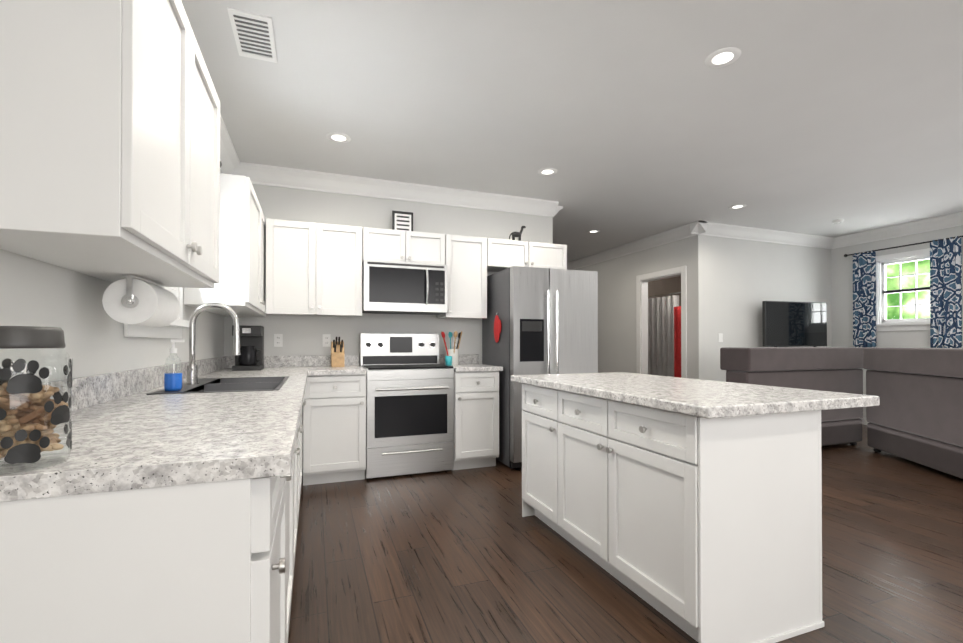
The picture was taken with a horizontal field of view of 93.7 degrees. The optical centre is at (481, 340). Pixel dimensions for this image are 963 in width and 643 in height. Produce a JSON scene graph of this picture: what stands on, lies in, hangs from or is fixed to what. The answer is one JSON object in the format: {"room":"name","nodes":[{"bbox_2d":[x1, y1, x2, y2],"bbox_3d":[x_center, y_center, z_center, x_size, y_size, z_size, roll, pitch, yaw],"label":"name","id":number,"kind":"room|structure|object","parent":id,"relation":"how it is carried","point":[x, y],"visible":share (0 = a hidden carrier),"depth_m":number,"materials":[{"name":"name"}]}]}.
{"room":"kitchen","nodes":[
{"label":"kitchen","id":0,"kind":"room"},
{"bbox_2d":[0,249,223,382],"bbox_3d":[-1.883,-0.184,2.808,0.120,2.690,11.920,0,0,-20],"label":"wall","id":1,"kind":"structure","parent":0,"point":[35,292],"depth_m":1.49,"materials":[{"name":"paint"}]},
{"bbox_2d":[0,0,268,316],"bbox_3d":[-1.487,-0.619,2.461,0.374,0.805,3.248,0,0,-20],"label":"upper cabinet","id":2,"kind":"object","parent":1,"relation":"attached to","point":[109,140],"depth_m":1.02,"materials":[{"name":"white wood"}]},
{"bbox_2d":[102,274,179,326],"bbox_3d":[-1.236,-0.136,1.656,0.156,0.166,0.312,0,0,-20],"label":"paper towel holder","id":3,"kind":"object","parent":2,"relation":"attached to","point":[134,300],"visible":1,"depth_m":1.54,"materials":[{"name":"white paper"}]},
{"bbox_2d":[124,287,189,338],"bbox_3d":[-1.570,-0.520,2.233,0.060,1.015,0.850,0,0,-20],"label":"window","id":4,"kind":"structure","parent":1,"relation":"in","point":[173,329],"depth_m":2.32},
{"bbox_2d":[220,114,243,175],"bbox_3d":[-0.973,-1.475,0.738,0.135,0.135,6.850,0,0,-20],"label":"crown molding","id":5,"kind":"structure","parent":1,"relation":"attached to","point":[229,159],"depth_m":3.60,"materials":[{"name":"white wood"}]},
{"bbox_2d":[224,184,552,467],"bbox_3d":[-0.739,-0.172,4.535,3.230,2.690,0.120,0,0,-20],"label":"wall","id":6,"kind":"structure","parent":0,"point":[302,335],"depth_m":4.34,"materials":[{"name":"paint"}]},
{"bbox_2d":[274,334,282,346],"bbox_3d":[-1.827,0.000,4.060,0.070,0.116,0.006,0,0,-20],"label":"electrical outlet plate","id":7,"kind":"object","parent":6,"relation":"attached to","point":[278,340],"visible":1,"depth_m":4.06,"materials":[{"name":"white plastic"}]},
{"bbox_2d":[323,334,330,346],"bbox_3d":[-1.442,0.001,4.203,0.070,0.116,0.006,0,0,-20],"label":"electrical outlet plate","id":8,"kind":"object","parent":6,"relation":"attached to","point":[326,340],"visible":1,"depth_m":4.20,"materials":[{"name":"white plastic"}]},
{"bbox_2d":[266,219,486,318],"bbox_3d":[-0.917,-0.613,4.217,1.968,0.792,0.354,0,0,-20],"label":"upper cabinet","id":9,"kind":"object","parent":6,"relation":"attached to","point":[313,268],"depth_m":3.92,"materials":[{"name":"white wood"}]},
{"bbox_2d":[362,227,444,264],"bbox_3d":[-0.749,-0.856,4.281,0.756,0.305,0.354,0,0,-20],"label":"upper cabinet","id":10,"kind":"object","parent":6,"relation":"attached to","point":[378,244],"depth_m":4.13,"materials":[{"name":"white wood"}]},
{"bbox_2d":[392,210,412,230],"bbox_3d":[-0.758,-1.124,4.351,0.200,0.230,0.024,0,0,-20],"label":"decorative sign","id":11,"kind":"object","parent":10,"relation":"on","point":[402,220],"visible":0.88,"depth_m":4.34,"materials":[{"name":"black plastic"}]},
{"bbox_2d":[362,260,446,314],"bbox_3d":[-0.730,-0.481,4.227,0.756,0.443,0.464,0,0,-20],"label":"microwave","id":12,"kind":"object","parent":6,"relation":"attached to","point":[390,287],"visible":0.98,"depth_m":4.07,"materials":[{"name":"silver metal"}]},
{"bbox_2d":[453,335,457,345],"bbox_3d":[-0.262,0.004,4.642,0.070,0.116,0.006,0,0,-20],"label":"electrical outlet plate","id":13,"kind":"object","parent":6,"relation":"attached to","point":[456,342],"visible":0.58,"depth_m":4.64,"materials":[{"name":"white plastic"}]},
{"bbox_2d":[487,238,566,271],"bbox_3d":[0.427,-0.866,4.719,0.896,0.280,0.354,0,0,-20],"label":"upper cabinet","id":14,"kind":"object","parent":6,"relation":"attached to","point":[502,254],"visible":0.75,"depth_m":4.57,"materials":[{"name":"white wood"}]},
{"bbox_2d":[509,226,525,240],"bbox_3d":[0.379,-1.109,4.744,0.196,0.204,0.060,0,0,-20],"label":"horse figurine","id":15,"kind":"object","parent":14,"relation":"on","point":[516,234],"visible":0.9,"depth_m":4.72,"materials":[{"name":"black plastic"}]},
{"bbox_2d":[181,0,962,261],"bbox_3d":[1.922,-1.544,4.233,8.240,0.050,11.920,0,0,-20],"label":"ceiling","id":16,"kind":"structure","parent":0,"point":[629,121],"depth_m":2.91,"materials":[{"name":"paint"}]},
{"bbox_2d":[227,7,276,62],"bbox_3d":[-1.147,-1.525,2.280,0.185,0.014,0.360,0,0,-20],"label":"ceiling vent","id":17,"kind":"object","parent":16,"relation":"in","point":[253,35],"visible":1,"depth_m":2.25,"materials":[{"name":"white metal"}]},
{"bbox_2d":[326,132,350,142],"bbox_3d":[-1.074,-1.523,3.395,0.176,0.004,0.176,0,0,-20],"label":"recessed light","id":18,"kind":"object","parent":16,"relation":"in","point":[338,137],"visible":1,"depth_m":3.39,"materials":[{"name":"white plastic"}]},
{"bbox_2d":[538,168,556,175],"bbox_3d":[0.596,-1.518,4.070,0.176,0.004,0.176,0,0,-20],"label":"recessed light","id":19,"kind":"object","parent":16,"relation":"in","point":[547,171],"visible":1,"depth_m":4.06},
{"bbox_2d":[587,230,599,232],"bbox_3d":[1.549,-1.504,6.238,0.176,0.004,0.176,0,0,-20],"label":"recessed light","id":20,"kind":"object","parent":16,"relation":"in","point":[593,231],"visible":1,"depth_m":6.23,"materials":[{"name":"white plastic"}]},
{"bbox_2d":[705,47,740,67],"bbox_3d":[1.307,-1.529,2.446,0.176,0.004,0.176,0,0,-20],"label":"recessed light","id":21,"kind":"object","parent":16,"relation":"in","point":[722,57],"visible":1,"depth_m":2.44,"materials":[{"name":"white plastic"}]},
{"bbox_2d":[729,204,746,208],"bbox_3d":[2.898,-1.511,5.108,0.176,0.004,0.176,0,0,-20],"label":"recessed light","id":22,"kind":"object","parent":16,"relation":"in","point":[738,206],"visible":1,"depth_m":5.09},
{"bbox_2d":[832,219,843,223],"bbox_3d":[4.479,-1.493,5.675,0.120,0.032,0.120,0,0,-20],"label":"smoke detector","id":23,"kind":"object","parent":16,"relation":"attached to","point":[836,221],"visible":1,"depth_m":5.64,"materials":[{"name":"white plastic"}]},
{"bbox_2d":[288,424,962,642],"bbox_3d":[1.922,1.196,4.214,8.240,0.050,11.920,0,0,-20],"label":"floor","id":24,"kind":"structure","parent":0,"point":[472,555],"depth_m":2.31,"materials":[{"name":"brown wood"}]},
{"bbox_2d":[0,400,305,642],"bbox_3d":[-1.304,0.714,2.386,0.671,0.890,3.498,0,0,-20],"label":"base cabinet","id":25,"kind":"object","parent":24,"relation":"on","point":[210,562],"visible":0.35,"depth_m":0.79,"materials":[{"name":"white wood"}]},
{"bbox_2d":[0,355,366,501],"bbox_3d":[-1.088,0.281,2.467,1.131,0.304,3.503,0,0,-20],"label":"countertop","id":26,"kind":"structure","parent":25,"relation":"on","point":[141,428],"depth_m":1.13,"materials":[{"name":"stone"}]},
{"bbox_2d":[0,326,72,474],"bbox_3d":[-0.803,0.097,0.783,0.138,0.240,0.138,0,0,-20],"label":"jar","id":27,"kind":"object","parent":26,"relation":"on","point":[33,415],"visible":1,"depth_m":0.76,"materials":[{"name":"clear glass"}]},
{"bbox_2d":[164,339,184,390],"bbox_3d":[-1.353,0.108,1.989,0.073,0.224,0.066,0,0,-20],"label":"dish soap","id":28,"kind":"object","parent":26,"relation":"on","point":[172,381],"visible":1,"depth_m":1.97,"materials":[{"name":"blue liquid"}]},
{"bbox_2d":[185,302,240,384],"bbox_3d":[-1.377,0.013,2.310,0.251,0.419,0.108,0,0,-20],"label":"faucet","id":29,"kind":"object","parent":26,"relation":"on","point":[192,372],"visible":1,"depth_m":2.30,"materials":[{"name":"silver metal"}]},
{"bbox_2d":[232,325,263,370],"bbox_3d":[-1.860,0.061,3.614,0.206,0.350,0.242,0,0,-20],"label":"coffee maker","id":30,"kind":"object","parent":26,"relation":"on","point":[250,357],"visible":0.92,"depth_m":3.53,"materials":[{"name":"black plastic"}]},
{"bbox_2d":[331,337,344,366],"bbox_3d":[-1.290,0.103,4.051,0.110,0.272,0.199,0,0,-20],"label":"knife block","id":31,"kind":"object","parent":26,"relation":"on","point":[337,355],"visible":1,"depth_m":4.00,"materials":[{"name":"brown wood"}]},
{"bbox_2d":[303,374,365,485],"bbox_3d":[-1.280,0.724,3.907,0.484,0.889,0.664,0,0,-20],"label":"base cabinet","id":32,"kind":"object","parent":24,"relation":"on","point":[334,428],"visible":0.9,"depth_m":3.63,"materials":[{"name":"white wood"}]},
{"bbox_2d":[360,333,454,478],"bbox_3d":[-0.687,0.553,4.105,0.756,1.235,0.652,0,0,-20],"label":"stove","id":33,"kind":"object","parent":24,"relation":"on","point":[409,404],"visible":0.94,"depth_m":3.88,"materials":[{"name":"silver metal"}]},
{"bbox_2d":[453,371,498,469],"bbox_3d":[-0.139,0.727,4.332,0.423,0.889,0.664,0,0,-20],"label":"base cabinet","id":34,"kind":"object","parent":24,"relation":"on","point":[476,420],"visible":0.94,"depth_m":4.06,"materials":[{"name":"white wood"}]},
{"bbox_2d":[439,354,502,371],"bbox_3d":[-0.128,0.212,4.343,0.448,0.140,0.658,0,0,-20],"label":"countertop","id":35,"kind":"structure","parent":34,"relation":"on","point":[468,362],"depth_m":4.33,"materials":[{"name":"stone"}]},
{"bbox_2d":[445,356,451,365],"bbox_3d":[-0.313,0.195,4.307,0.072,0.090,0.072,0,0,-20],"label":"cup","id":36,"kind":"object","parent":35,"relation":"on","point":[448,360],"visible":0.92,"depth_m":4.28,"materials":[{"name":"teal plastic"}]},
{"bbox_2d":[441,331,461,364],"bbox_3d":[-0.292,0.074,4.422,0.247,0.335,0.250,0,0,-20],"label":"utensil crock","id":37,"kind":"object","parent":35,"relation":"on","point":[454,353],"visible":0.94,"depth_m":4.37,"materials":[{"name":"ceramic"}]},
{"bbox_2d":[482,266,597,467],"bbox_3d":[0.567,0.260,4.468,0.877,1.825,0.852,0,0,-20],"label":"fridge","id":38,"kind":"object","parent":24,"relation":"on","point":[548,317],"visible":0.6,"depth_m":4.12,"materials":[{"name":"silver metal"}]},
{"bbox_2d":[494,312,500,342],"bbox_3d":[0.152,-0.119,4.284,0.023,0.291,0.178,0,0,-20],"label":"oven mitt","id":39,"kind":"object","parent":38,"relation":"hanging from","point":[497,326],"visible":0.96,"depth_m":4.27,"materials":[{"name":"red fabric"}]},
{"bbox_2d":[522,383,823,642],"bbox_3d":[0.808,0.714,2.396,0.674,0.890,1.478,0,0,-20],"label":"kitchen island","id":40,"kind":"object","parent":24,"relation":"on","point":[701,530],"visible":1,"depth_m":1.77,"materials":[{"name":"white wood"}]},
{"bbox_2d":[511,372,879,418],"bbox_3d":[0.902,0.249,2.417,0.910,0.040,1.610,0,0,-20],"label":"island countertop","id":41,"kind":"structure","parent":40,"relation":"on","point":[709,399],"depth_m":1.91,"materials":[{"name":"stone"}]},
{"bbox_2d":[720,347,863,445],"bbox_3d":[3.273,0.627,5.148,1.780,1.100,0.960,0,0,-20],"label":"sofa","id":42,"kind":"object","parent":24,"relation":"on","point":[833,369],"visible":0.33,"depth_m":4.74,"materials":[{"name":"fabric"}]},
{"bbox_2d":[863,347,962,478],"bbox_3d":[4.318,0.617,3.611,0.960,1.100,2.300,0,0,12],"label":"sofa","id":43,"kind":"object","parent":24,"relation":"on","point":[916,415],"visible":1,"depth_m":4.08,"materials":[{"name":"fabric"}]},
{"bbox_3d":[4.461,0.659,6.199,1.120,1.050,0.458,0,0,-20],"label":"tv stand","id":44,"kind":"object","parent":24,"relation":"on","visible":0},
{"bbox_2d":[762,301,826,346],"bbox_3d":[4.301,-0.197,6.176,1.060,0.660,0.200,0,0,-14],"label":"tv","id":45,"kind":"object","parent":44,"relation":"on","point":[786,323],"visible":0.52,"depth_m":6.15,"materials":[{"name":"black plastic"}]},
{"bbox_2d":[575,235,705,379],"bbox_3d":[2.048,-0.148,8.101,0.120,2.690,4.740,0,0,-20],"label":"wall","id":46,"kind":"structure","parent":0,"point":[617,314],"depth_m":7.03,"materials":[{"name":"paint"}]},
{"bbox_2d":[567,221,707,269],"bbox_3d":[1.972,-1.427,7.945,0.135,0.135,4.755,0,0,-20],"label":"crown molding","id":47,"kind":"structure","parent":46,"relation":"attached to","point":[698,227],"depth_m":6.71,"materials":[{"name":"white wood"}]},
{"bbox_2d":[636,266,686,377],"bbox_3d":[2.625,0.094,6.521,0.138,2.185,0.990,0,0,-20],"label":"door frame","id":48,"kind":"structure","parent":46,"relation":"attached to","point":[642,327],"depth_m":6.88,"materials":[{"name":"white wood"}]},
{"bbox_2d":[648,276,680,305],"bbox_3d":[3.221,-0.147,8.303,2.220,2.690,0.020,0,0,-20],"label":"wall","id":49,"kind":"structure","parent":0,"point":[665,286],"depth_m":8.36,"materials":[{"name":"beige paint"}]},
{"bbox_2d":[648,292,680,297],"bbox_3d":[3.164,-0.759,7.197,0.024,0.023,1.980,0,0,-20],"label":"rail","id":50,"kind":"object","parent":49,"relation":"attached to","point":[664,294],"visible":0.31,"depth_m":7.50,"materials":[{"name":"silver metal"}]},
{"bbox_2d":[648,295,678,376],"bbox_3d":[3.006,0.199,7.617,0.063,1.850,0.852,0,0,-20],"label":"shower curtain","id":51,"kind":"object","parent":50,"relation":"hanging from","point":[660,336],"visible":0.44,"depth_m":7.61,"materials":[{"name":"grey fabric"}]},
{"bbox_2d":[674,306,680,377],"bbox_3d":[3.081,0.245,7.069,0.037,1.550,0.177,0,0,-20],"label":"hanging towel","id":52,"kind":"object","parent":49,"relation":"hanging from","point":[677,341],"visible":0.48,"depth_m":7.06,"materials":[{"name":"red fabric"}]},
{"bbox_2d":[705,235,831,381],"bbox_3d":[4.123,-0.159,6.408,2.590,2.690,0.120,0,0,-20],"label":"wall","id":53,"kind":"structure","parent":0,"point":[745,279],"depth_m":6.18,"materials":[{"name":"paint"}]},
{"bbox_2d":[719,333,722,341],"bbox_3d":[3.171,-0.035,5.983,0.070,0.115,0.007,0,0,-20],"label":"switch plate","id":54,"kind":"object","parent":53,"relation":"attached to","point":[720,337],"visible":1,"depth_m":5.98,"materials":[{"name":"white plastic"}]},
{"bbox_2d":[700,222,835,248],"bbox_3d":[3.999,-1.438,6.234,2.430,0.135,0.135,0,0,-20],"label":"crown molding","id":55,"kind":"structure","parent":53,"relation":"attached to","point":[714,229],"depth_m":6.21,"materials":[{"name":"white wood"}]},
{"bbox_2d":[831,225,962,417],"bbox_3d":[6.554,-0.180,3.418,0.120,2.690,7.180,0,0,-20],"label":"wall","id":56,"kind":"structure","parent":0,"point":[842,294],"depth_m":6.36,"materials":[{"name":"paint"}]},
{"bbox_2d":[859,417,869,424],"bbox_3d":[6.465,1.116,3.457,0.014,0.100,7.030,0,0,-20],"label":"baseboard","id":57,"kind":"structure","parent":56,"relation":"attached to","point":[864,422],"depth_m":6.33,"materials":[{"name":"white wood"}]},
{"bbox_2d":[836,212,962,247],"bbox_3d":[6.387,-1.456,3.509,0.135,0.135,6.910,0,0,-20],"label":"crown molding","id":58,"kind":"structure","parent":56,"relation":"attached to","point":[955,219],"depth_m":5.89,"materials":[{"name":"white wood"}]},
{"bbox_2d":[876,248,929,330],"bbox_3d":[5.594,-0.643,5.929,0.170,1.030,0.790,0,0,-20],"label":"window","id":59,"kind":"structure","parent":56,"relation":"in","point":[883,323],"depth_m":6.01,"materials":[{"name":"clear glass"}]},
{"bbox_2d":[844,236,962,256],"bbox_3d":[5.513,-1.228,5.908,0.095,0.044,1.364,0,0,-20],"label":"curtain rod","id":60,"kind":"object","parent":56,"relation":"attached to","point":[845,255],"visible":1,"depth_m":5.93,"materials":[{"name":"black metal"}]},
{"bbox_2d":[853,250,876,347],"bbox_3d":[5.339,-0.555,6.298,0.047,1.360,0.284,0,0,-20],"label":"panel","id":61,"kind":"object","parent":60,"relation":"hanging from","point":[864,300],"visible":0.94,"depth_m":6.29,"materials":[{"name":"fabric"}]},
{"bbox_2d":[930,236,961,347],"bbox_3d":[5.641,-0.561,5.487,0.047,1.360,0.294,0,0,-20],"label":"panel","id":62,"kind":"object","parent":60,"relation":"hanging from","point":[945,293],"visible":0.92,"depth_m":5.47,"materials":[{"name":"fabric"}]},
{"label":"outside","id":63,"kind":"structure","parent":0,"visible":0},
{"bbox_2d":[886,259,929,319],"bbox_3d":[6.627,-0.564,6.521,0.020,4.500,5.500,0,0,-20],"label":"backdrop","id":64,"kind":"structure","parent":63,"point":[923,297],"depth_m":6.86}
]}

